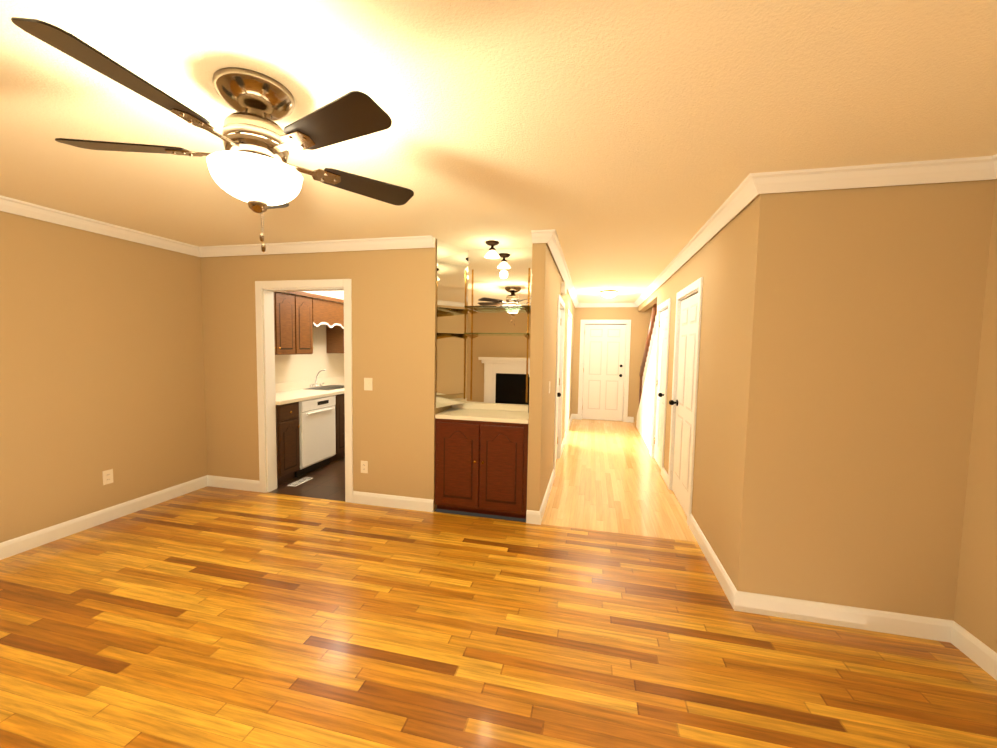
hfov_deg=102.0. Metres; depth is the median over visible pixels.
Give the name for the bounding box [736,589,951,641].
baseboard
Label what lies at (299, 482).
floor vent
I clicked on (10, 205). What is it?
crown molding
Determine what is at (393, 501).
baseboard
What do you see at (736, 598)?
baseboard
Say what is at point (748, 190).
crown molding
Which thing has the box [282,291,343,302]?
ceiling
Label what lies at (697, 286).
door frame
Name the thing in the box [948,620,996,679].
baseboard
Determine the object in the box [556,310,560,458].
hall door
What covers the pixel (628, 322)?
door frame
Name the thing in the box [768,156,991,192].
crown molding
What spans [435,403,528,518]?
bar cabinet
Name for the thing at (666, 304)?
door frame
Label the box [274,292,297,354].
upper cabinet
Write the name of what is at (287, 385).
backsplash
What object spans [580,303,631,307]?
crown molding
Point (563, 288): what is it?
door chime
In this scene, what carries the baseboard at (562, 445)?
attached to the wall
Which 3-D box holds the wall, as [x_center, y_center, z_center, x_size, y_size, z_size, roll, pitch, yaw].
[-0.235,0.051,3.425,6.030,2.440,11.040,2,4,13]
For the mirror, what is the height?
1.491 m
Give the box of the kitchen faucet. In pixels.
[310,369,325,386]
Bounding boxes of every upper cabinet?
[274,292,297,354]
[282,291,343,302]
[298,295,312,353]
[326,303,343,352]
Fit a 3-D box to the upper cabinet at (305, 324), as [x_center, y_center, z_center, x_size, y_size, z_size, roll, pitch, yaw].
[-2.502,-0.590,4.912,0.338,0.695,0.304,2,4,13]
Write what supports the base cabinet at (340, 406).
on the floor
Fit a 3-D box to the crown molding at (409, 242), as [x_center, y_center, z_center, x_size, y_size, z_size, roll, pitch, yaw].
[-1.748,-1.176,3.746,2.443,0.085,0.085,2,4,13]
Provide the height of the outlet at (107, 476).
0.116 m
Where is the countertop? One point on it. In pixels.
(296, 394)
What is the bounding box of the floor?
[0,419,996,747]
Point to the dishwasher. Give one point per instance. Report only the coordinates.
(317, 436)
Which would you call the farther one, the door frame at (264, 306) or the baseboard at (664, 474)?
the baseboard at (664, 474)
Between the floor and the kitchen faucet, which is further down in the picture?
the floor
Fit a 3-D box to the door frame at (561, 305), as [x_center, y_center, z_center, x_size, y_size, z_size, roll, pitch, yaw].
[0.711,0.126,5.060,0.127,2.105,0.950,2,4,13]
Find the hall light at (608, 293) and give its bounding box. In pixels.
[600,290,617,297]
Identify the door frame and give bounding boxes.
[255,279,352,502]
[553,294,566,477]
[564,309,571,438]
[578,320,630,421]
[651,298,670,475]
[668,277,702,525]
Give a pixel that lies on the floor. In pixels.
(208, 616)
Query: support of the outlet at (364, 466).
attached to the wall
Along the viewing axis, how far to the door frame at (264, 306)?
3.96 m
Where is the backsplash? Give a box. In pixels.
[275,376,343,391]
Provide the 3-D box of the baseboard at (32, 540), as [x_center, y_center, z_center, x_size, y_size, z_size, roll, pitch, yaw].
[-3.668,1.283,1.586,0.016,0.112,5.455,2,4,13]
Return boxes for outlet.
[102,469,112,484]
[361,461,367,472]
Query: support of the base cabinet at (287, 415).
on the floor
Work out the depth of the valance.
5.29 m
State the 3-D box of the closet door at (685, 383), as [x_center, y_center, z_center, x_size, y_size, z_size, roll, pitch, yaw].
[1.761,0.270,3.868,0.121,2.000,0.824,2,4,13]
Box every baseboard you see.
[0,475,207,559]
[208,475,259,491]
[352,491,433,511]
[536,469,554,524]
[561,438,564,454]
[569,414,575,427]
[662,467,667,486]
[689,514,743,611]
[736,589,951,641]
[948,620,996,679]
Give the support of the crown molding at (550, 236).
attached to the wall
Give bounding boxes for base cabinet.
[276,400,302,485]
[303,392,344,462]
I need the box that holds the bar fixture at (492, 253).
[485,240,499,258]
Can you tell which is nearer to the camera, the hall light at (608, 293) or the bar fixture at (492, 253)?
the bar fixture at (492, 253)
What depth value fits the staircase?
6.54 m
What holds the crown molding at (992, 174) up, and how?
attached to the wall
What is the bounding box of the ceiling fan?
[11,17,413,251]
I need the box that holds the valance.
[312,298,343,328]
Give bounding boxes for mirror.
[436,239,532,412]
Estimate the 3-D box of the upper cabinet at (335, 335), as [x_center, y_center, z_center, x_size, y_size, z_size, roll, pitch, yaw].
[-2.225,-0.664,6.096,0.338,0.695,0.713,2,4,13]
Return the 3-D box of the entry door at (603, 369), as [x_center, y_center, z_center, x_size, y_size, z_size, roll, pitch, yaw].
[2.194,-0.027,8.428,0.834,2.000,0.120,2,4,13]
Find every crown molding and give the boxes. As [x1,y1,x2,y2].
[0,195,199,256]
[200,235,434,256]
[540,229,579,307]
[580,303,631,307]
[632,172,771,306]
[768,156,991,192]
[984,154,996,179]
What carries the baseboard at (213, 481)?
attached to the wall
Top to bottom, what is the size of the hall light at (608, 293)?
0.118 m
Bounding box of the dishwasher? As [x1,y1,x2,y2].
[295,395,335,477]
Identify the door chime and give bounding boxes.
[561,282,566,294]
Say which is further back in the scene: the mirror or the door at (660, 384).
the door at (660, 384)
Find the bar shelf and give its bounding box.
[464,268,530,401]
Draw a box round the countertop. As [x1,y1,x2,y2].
[276,384,343,403]
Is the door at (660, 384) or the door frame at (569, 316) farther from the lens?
the door frame at (569, 316)
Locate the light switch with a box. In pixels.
[364,378,372,390]
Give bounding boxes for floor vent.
[287,477,312,486]
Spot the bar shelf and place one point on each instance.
(472, 308)
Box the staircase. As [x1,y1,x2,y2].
[636,303,656,450]
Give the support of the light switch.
attached to the wall
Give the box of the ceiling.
[0,0,996,302]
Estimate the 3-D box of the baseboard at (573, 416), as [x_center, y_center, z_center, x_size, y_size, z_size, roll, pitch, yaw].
[1.439,0.940,8.015,0.046,0.112,1.225,2,4,13]
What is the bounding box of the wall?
[0,179,996,652]
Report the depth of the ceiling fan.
1.41 m
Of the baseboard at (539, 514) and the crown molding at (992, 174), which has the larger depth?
the baseboard at (539, 514)
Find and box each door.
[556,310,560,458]
[582,325,625,420]
[654,309,667,468]
[669,293,697,514]

